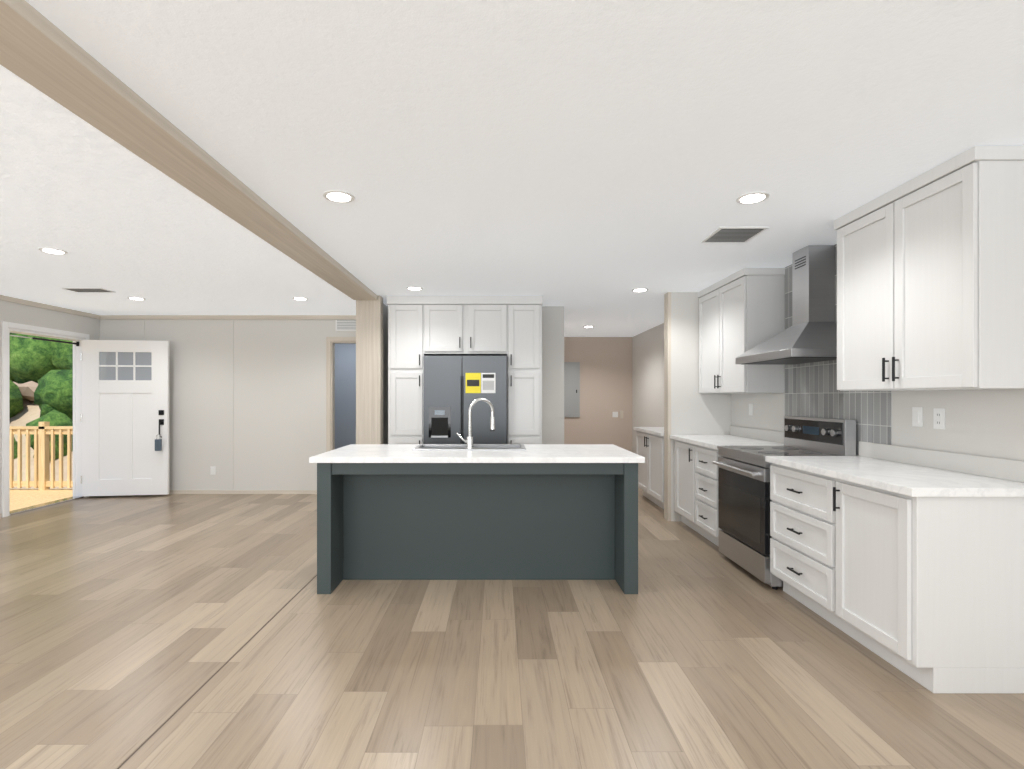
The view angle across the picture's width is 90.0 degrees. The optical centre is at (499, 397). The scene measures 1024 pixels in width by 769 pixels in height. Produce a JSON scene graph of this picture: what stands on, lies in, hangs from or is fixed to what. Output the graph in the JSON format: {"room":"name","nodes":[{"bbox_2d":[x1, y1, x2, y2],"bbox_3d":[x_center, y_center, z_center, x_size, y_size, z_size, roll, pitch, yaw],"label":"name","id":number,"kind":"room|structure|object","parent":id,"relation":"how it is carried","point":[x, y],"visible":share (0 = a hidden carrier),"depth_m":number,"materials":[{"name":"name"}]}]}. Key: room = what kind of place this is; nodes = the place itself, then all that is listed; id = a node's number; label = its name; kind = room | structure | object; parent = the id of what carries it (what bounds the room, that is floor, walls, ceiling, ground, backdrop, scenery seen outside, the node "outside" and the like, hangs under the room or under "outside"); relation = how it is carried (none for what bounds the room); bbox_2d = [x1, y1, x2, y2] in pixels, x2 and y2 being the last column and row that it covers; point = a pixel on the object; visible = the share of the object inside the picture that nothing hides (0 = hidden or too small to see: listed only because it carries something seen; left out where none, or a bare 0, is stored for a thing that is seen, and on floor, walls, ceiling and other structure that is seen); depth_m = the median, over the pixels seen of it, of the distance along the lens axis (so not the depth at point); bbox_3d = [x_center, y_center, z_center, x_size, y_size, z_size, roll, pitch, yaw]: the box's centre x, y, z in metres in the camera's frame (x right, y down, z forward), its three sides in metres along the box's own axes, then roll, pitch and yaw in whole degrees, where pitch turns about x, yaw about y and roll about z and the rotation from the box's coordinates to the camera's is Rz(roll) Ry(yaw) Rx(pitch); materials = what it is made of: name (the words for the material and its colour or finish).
{"room":"kitchen","nodes":[
{"label":"kitchen","id":0,"kind":"room"},
{"bbox_2d":[0,300,99,512],"bbox_3d":[-5.510,0.100,3.150,0.100,2.440,12.900,0,0,0],"label":"wall","id":1,"kind":"structure","parent":0,"point":[11,312],"depth_m":6.07,"materials":[{"name":"beige paint"}]},
{"bbox_2d":[10,335,78,345],"bbox_3d":[-5.520,-0.700,6.247,0.030,0.060,0.933,0,0,0],"label":"rail","id":2,"kind":"object","parent":1,"relation":"attached to","point":[76,343],"visible":1,"depth_m":6.29,"materials":[{"name":"black metal"}]},
{"bbox_2d":[2,321,88,517],"bbox_3d":[-5.518,0.242,6.213,0.145,2.155,1.185,0,0,0],"label":"door frame","id":3,"kind":"structure","parent":1,"relation":"attached to","point":[9,327],"depth_m":6.09,"materials":[{"name":"white paint"}]},
{"bbox_2d":[0,295,99,517],"bbox_3d":[-5.454,0.100,1.900,0.012,2.440,10.200,0,0,0],"label":"trim","id":4,"kind":"structure","parent":1,"relation":"attached to","point":[64,310],"depth_m":6.16,"materials":[{"name":"beige paint"}]},
{"bbox_2d":[81,340,168,495],"bbox_3d":[-4.917,0.270,6.701,1.053,2.040,0.145,0,0,-7],"label":"front door","id":5,"kind":"structure","parent":1,"relation":"in","point":[125,417],"depth_m":6.73,"materials":[{"name":"white paint"}]},
{"bbox_2d":[100,319,355,489],"bbox_3d":[-3.420,0.100,7.050,4.080,2.440,0.100,0,0,0],"label":"wall","id":6,"kind":"structure","parent":0,"point":[279,402],"depth_m":7.00,"materials":[{"name":"beige paint"}]},
{"bbox_2d":[210,466,215,474],"bbox_3d":[-3.910,1.000,6.996,0.070,0.114,0.008,0,0,0],"label":"electrical outlet","id":7,"kind":"object","parent":6,"relation":"attached to","point":[212,470],"visible":1,"depth_m":6.99,"materials":[{"name":"white plastic"}]},
{"bbox_2d":[100,315,355,493],"bbox_3d":[-3.425,0.100,6.994,4.010,2.440,0.012,0,0,0],"label":"trim","id":8,"kind":"structure","parent":6,"relation":"attached to","point":[142,317],"depth_m":6.99,"materials":[{"name":"beige paint"}]},
{"bbox_2d":[326,337,355,451],"bbox_3d":[-1.910,0.247,7.043,0.900,2.145,0.115,0,0,0],"label":"door frame","id":9,"kind":"structure","parent":6,"relation":"attached to","point":[331,342],"depth_m":6.99,"materials":[{"name":"white wood"}]},
{"bbox_2d":[336,320,355,330],"bbox_3d":[-2.065,-0.980,6.994,0.340,0.150,0.010,0,0,0],"label":"air vent","id":10,"kind":"object","parent":6,"relation":"in","point":[345,325],"visible":0.73,"depth_m":6.99,"materials":[{"name":"white plastic"}]},
{"bbox_2d":[335,344,355,448],"bbox_3d":[-2.600,0.100,8.650,2.200,2.440,0.100,0,0,0],"label":"wall","id":11,"kind":"structure","parent":0,"point":[345,394],"depth_m":8.59,"materials":[{"name":"paint"}]},
{"bbox_2d":[383,303,386,443],"bbox_3d":[-1.440,0.100,7.185,0.120,2.440,2.830,0,0,0],"label":"wall","id":12,"kind":"structure","parent":0,"point":[384,374],"depth_m":6.16,"materials":[{"name":"beige paint"}]},
{"bbox_2d":[387,306,563,443],"bbox_3d":[-0.290,0.100,6.350,2.180,2.440,0.100,0,0,0],"label":"wall","id":13,"kind":"structure","parent":0,"point":[552,374],"depth_m":6.30,"materials":[{"name":"beige paint"}]},
{"bbox_2d":[423,296,466,355],"bbox_3d":[-0.602,-0.798,5.962,0.461,0.636,0.667,0,0,0],"label":"upper cabinet","id":14,"kind":"object","parent":13,"relation":"attached to","point":[444,317],"depth_m":5.64,"materials":[{"name":"white paint"}]},
{"bbox_2d":[467,296,506,355],"bbox_3d":[-0.140,-0.798,5.962,0.461,0.636,0.667,0,0,0],"label":"upper cabinet","id":15,"kind":"object","parent":13,"relation":"attached to","point":[486,315],"depth_m":5.64,"materials":[{"name":"white paint"}]},
{"bbox_2d":[0,0,1023,336],"bbox_3d":[-1.495,-1.170,3.150,8.130,0.100,12.900,0,0,0],"label":"ceiling","id":16,"kind":"structure","parent":0,"point":[590,162],"depth_m":2.22,"materials":[{"name":"white paint"}]},
{"bbox_2d":[38,247,67,254],"bbox_3d":[-3.406,-1.116,3.910,0.170,0.008,0.170,0,0,0],"label":"recessed light","id":17,"kind":"object","parent":16,"relation":"in","point":[53,251],"visible":0.96,"depth_m":3.90,"materials":[{"name":"white plastic"}]},
{"bbox_2d":[62,288,114,291],"bbox_3d":[-4.270,-1.115,5.330,0.400,0.010,0.200,0,0,0],"label":"ceiling vent","id":18,"kind":"object","parent":16,"relation":"in","point":[88,289],"visible":1,"depth_m":5.31,"materials":[{"name":"white plastic"}]},
{"bbox_2d":[127,297,145,299],"bbox_3d":[-4.100,-1.116,5.790,0.170,0.008,0.170,0,0,0],"label":"recessed light","id":19,"kind":"object","parent":16,"relation":"in","point":[135,298],"visible":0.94,"depth_m":5.76,"materials":[{"name":"white plastic"}]},
{"bbox_2d":[0,0,376,299],"bbox_3d":[-1.468,-1.093,1.210,0.265,0.055,8.820,0,0,0],"label":"beam","id":20,"kind":"structure","parent":16,"relation":"attached to","point":[39,51],"depth_m":2.02,"materials":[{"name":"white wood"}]},
{"bbox_2d":[292,297,307,299],"bbox_3d":[-2.250,-1.116,5.790,0.170,0.008,0.170,0,0,0],"label":"recessed light","id":21,"kind":"object","parent":16,"relation":"in","point":[299,298],"visible":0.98,"depth_m":5.76,"materials":[{"name":"white plastic"}]},
{"bbox_2d":[323,190,354,202],"bbox_3d":[-0.892,-1.116,2.850,0.170,0.008,0.170,0,0,0],"label":"recessed light","id":22,"kind":"object","parent":16,"relation":"in","point":[338,196],"visible":1,"depth_m":2.83,"materials":[{"name":"white plastic"}]},
{"bbox_2d":[406,286,422,289],"bbox_3d":[-0.866,-1.116,5.250,0.170,0.008,0.170,0,0,0],"label":"recessed light","id":23,"kind":"object","parent":16,"relation":"in","point":[414,288],"visible":0.94,"depth_m":5.23,"materials":[{"name":"white plastic"}]},
{"bbox_2d":[632,288,648,291],"bbox_3d":[1.466,-1.116,5.330,0.170,0.008,0.170,0,0,0],"label":"recessed light","id":24,"kind":"object","parent":16,"relation":"in","point":[639,289],"visible":1,"depth_m":5.31,"materials":[{"name":"white plastic"}]},
{"bbox_2d":[701,227,768,242],"bbox_3d":[1.610,-1.115,3.520,0.320,0.010,0.320,0,0,0],"label":"ceiling vent","id":25,"kind":"object","parent":16,"relation":"in","point":[732,234],"visible":0.98,"depth_m":3.49,"materials":[{"name":"white plastic"}]},
{"bbox_2d":[736,192,769,203],"bbox_3d":[1.420,-1.116,2.870,0.170,0.008,0.170,0,0,0],"label":"recessed light","id":26,"kind":"object","parent":16,"relation":"in","point":[752,197],"visible":1,"depth_m":2.85,"materials":[{"name":"white plastic"}]},
{"bbox_2d":[0,487,1023,768],"bbox_3d":[-1.495,1.380,3.150,8.130,0.120,12.900,0,0,0],"label":"floor","id":27,"kind":"structure","parent":0,"point":[699,651],"depth_m":2.51,"materials":[{"name":"brown wood"}]},
{"bbox_2d":[117,575,316,768],"bbox_3d":[-1.355,1.381,1.160,0.009,0.118,8.920,0,0,0],"label":"trim","id":28,"kind":"structure","parent":27,"relation":"on","point":[123,763],"depth_m":2.31,"materials":[{"name":"brown"}]},
{"bbox_2d":[356,295,382,443],"bbox_3d":[-1.440,0.100,5.695,0.270,2.440,0.140,0,0,0],"label":"column","id":29,"kind":"structure","parent":27,"relation":"on","point":[369,371],"depth_m":5.62,"materials":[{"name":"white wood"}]},
{"bbox_2d":[387,296,422,443],"bbox_3d":[-1.028,0.102,5.962,0.393,2.436,0.667,0,0,0],"label":"tall cabinet","id":30,"kind":"object","parent":27,"relation":"on","point":[420,327],"depth_m":5.64,"materials":[{"name":"white paint"}]},
{"bbox_2d":[423,356,506,443],"bbox_3d":[-0.371,0.432,5.895,0.910,1.775,0.740,0,0,0],"label":"refrigerator","id":31,"kind":"object","parent":27,"relation":"on","point":[454,387],"visible":0.6,"depth_m":5.55,"materials":[{"name":"grey metal"}]},
{"bbox_2d":[317,464,637,593],"bbox_3d":[-0.144,0.880,3.905,2.154,0.880,0.950,0,0,0],"label":"kitchen island","id":32,"kind":"object","parent":27,"relation":"on","point":[530,512],"depth_m":3.70,"materials":[{"name":"paint"}]},
{"bbox_2d":[309,448,644,463],"bbox_3d":[-0.147,0.419,3.643,2.240,0.038,0.465,0,0,0],"label":"island countertop","id":33,"kind":"structure","parent":32,"relation":"on","point":[339,455],"depth_m":3.46,"materials":[{"name":"white stone"}]},
{"bbox_2d":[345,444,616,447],"bbox_3d":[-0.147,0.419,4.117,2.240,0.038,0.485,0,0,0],"label":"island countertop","id":34,"kind":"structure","parent":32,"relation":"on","point":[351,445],"depth_m":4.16,"materials":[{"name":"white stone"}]},
{"bbox_2d":[412,444,525,449],"bbox_3d":[-0.228,0.491,4.075,0.865,0.198,0.430,0,0,0],"label":"sink basin","id":35,"kind":"object","parent":34,"relation":"in","point":[475,446],"visible":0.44,"depth_m":4.26,"materials":[{"name":"silver metal"}]},
{"bbox_2d":[456,398,494,448],"bbox_3d":[-0.181,0.198,3.958,0.296,0.388,0.131,0,0,0],"label":"pull-down faucet","id":36,"kind":"object","parent":34,"relation":"on","point":[469,441],"visible":1,"depth_m":3.92,"materials":[{"name":"silver metal"}]},
{"bbox_2d":[507,296,542,443],"bbox_3d":[0.280,0.102,5.962,0.381,2.436,0.667,0,0,0],"label":"tall cabinet","id":37,"kind":"object","parent":27,"relation":"on","point":[524,313],"depth_m":5.64,"materials":[{"name":"white paint"}]},
{"bbox_2d":[634,427,663,508],"bbox_3d":[2.135,0.810,6.330,0.660,1.020,1.180,0,0,0],"label":"base cabinet","id":38,"kind":"object","parent":27,"relation":"on","point":[650,444],"visible":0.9,"depth_m":6.22,"materials":[{"name":"white paint"}]},
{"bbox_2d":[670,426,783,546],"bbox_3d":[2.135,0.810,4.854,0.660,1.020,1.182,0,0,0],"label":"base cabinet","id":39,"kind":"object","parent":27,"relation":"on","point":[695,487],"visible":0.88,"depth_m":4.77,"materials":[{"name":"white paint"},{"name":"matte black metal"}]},
{"bbox_2d":[713,416,855,589],"bbox_3d":[2.096,0.738,3.877,0.688,1.165,0.755,0,0,0],"label":"range","id":40,"kind":"object","parent":27,"relation":"on","point":[744,500],"visible":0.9,"depth_m":3.77,"materials":[{"name":"silver metal"}]},
{"bbox_2d":[765,441,1023,692],"bbox_3d":[2.135,0.810,2.872,0.660,1.020,1.244,0,0,0],"label":"base cabinet","id":41,"kind":"object","parent":27,"relation":"on","point":[908,561],"visible":1,"depth_m":2.38,"materials":[{"name":"white paint"}]},
{"bbox_2d":[564,337,631,451],"bbox_3d":[1.635,0.100,9.550,1.670,2.440,0.100,0,0,0],"label":"wall","id":42,"kind":"structure","parent":0,"point":[605,377],"depth_m":9.50,"materials":[{"name":"beige paint"}]},
{"bbox_2d":[564,362,579,416],"bbox_3d":[1.305,-0.140,9.479,0.370,1.020,0.042,0,0,0],"label":"electrical panel","id":43,"kind":"object","parent":42,"relation":"attached to","point":[571,389],"visible":0.79,"depth_m":9.46,"materials":[{"name":"grey paint"}]},
{"bbox_2d":[612,411,622,417],"bbox_3d":[2.200,0.320,9.490,0.200,0.140,0.020,0,0,0],"label":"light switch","id":44,"kind":"object","parent":42,"relation":"attached to","point":[614,414],"visible":1,"depth_m":9.48,"materials":[{"name":"white plastic"}]},
{"bbox_2d":[664,292,730,520],"bbox_3d":[2.132,0.100,5.510,0.675,2.440,0.120,0,0,0],"label":"wall","id":45,"kind":"structure","parent":0,"point":[689,409],"depth_m":5.45,"materials":[{"name":"beige paint"}]},
{"bbox_2d":[632,323,1023,460],"bbox_3d":[2.520,0.100,3.150,0.100,2.440,12.900,0,0,0],"label":"wall","id":46,"kind":"structure","parent":0,"point":[985,422],"depth_m":3.01,"materials":[{"name":"beige paint"}]},
{"bbox_2d":[698,268,784,393],"bbox_3d":[2.275,-0.579,4.930,0.380,1.077,1.040,0,0,0],"label":"upper cabinet","id":47,"kind":"object","parent":46,"relation":"attached to","point":[741,311],"visible":1,"depth_m":4.52,"materials":[{"name":"white paint"}]},
{"bbox_2d":[749,404,752,415],"bbox_3d":[2.465,0.120,5.020,0.010,0.115,0.070,0,0,0],"label":"light switch","id":48,"kind":"object","parent":46,"relation":"attached to","point":[750,409],"visible":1,"depth_m":5.00,"materials":[{"name":"white plastic"}]},
{"bbox_2d":[785,244,890,455],"bbox_3d":[2.466,-0.360,3.820,0.008,1.520,1.190,0,0,0],"label":"tile backsplash","id":49,"kind":"structure","parent":46,"relation":"attached to","point":[811,390],"depth_m":3.81,"materials":[{"name":"grey tile"}]},
{"bbox_2d":[735,245,836,363],"bbox_3d":[2.216,-0.694,3.860,0.491,0.846,0.820,0,0,0],"label":"range hood","id":50,"kind":"object","parent":49,"relation":"attached to","point":[809,335],"visible":0.9,"depth_m":3.75,"materials":[{"name":"silver metal"}]},
{"bbox_2d":[912,407,922,426],"bbox_3d":[2.465,0.115,3.020,0.010,0.115,0.070,0,0,0],"label":"light switch","id":51,"kind":"object","parent":46,"relation":"attached to","point":[917,416],"visible":1,"depth_m":3.01,"materials":[{"name":"white plastic"}]},
{"bbox_2d":[834,146,1023,390],"bbox_3d":[2.275,-0.579,2.750,0.380,1.077,0.960,0,0,0],"label":"upper cabinet","id":52,"kind":"object","parent":46,"relation":"attached to","point":[930,279],"visible":1,"depth_m":2.48,"materials":[{"name":"white paint"}]},
{"bbox_2d":[933,408,944,428],"bbox_3d":[2.466,0.120,2.870,0.008,0.115,0.070,0,0,0],"label":"electrical outlet","id":53,"kind":"object","parent":46,"relation":"attached to","point":[938,418],"visible":1,"depth_m":2.87,"materials":[{"name":"white plastic"}]},
{"label":"outside","id":54,"kind":"structure","parent":0,"visible":0},
{"bbox_2d":[10,489,72,510],"bbox_3d":[-6.897,1.710,6.010,2.605,0.620,3.620,0,0,0],"label":"deck","id":55,"kind":"object","parent":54,"point":[21,498],"visible":0.31,"depth_m":7.23,"materials":[{"name":"brown wood"}]},
{"bbox_2d":[10,422,72,489],"bbox_3d":[-6.838,0.885,7.761,2.485,1.030,0.090,0,0,0],"label":"deck railing","id":56,"kind":"object","parent":55,"relation":"on","point":[42,431],"visible":0.44,"depth_m":7.71,"materials":[{"name":"brown wood"}]},
{"bbox_3d":[-20.000,2.120,15.000,100.000,0.200,110.000,0,0,0],"label":"ground","id":57,"kind":"structure","parent":54,"visible":0},
{"bbox_2d":[10,333,72,488],"bbox_3d":[-20.700,-8.110,26.800,38.600,20.261,36.400,0,0,0],"label":"outdoor scenery","id":58,"kind":"object","parent":57,"relation":"on","point":[41,380],"visible":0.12,"depth_m":10.65,"materials":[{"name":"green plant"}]}
]}

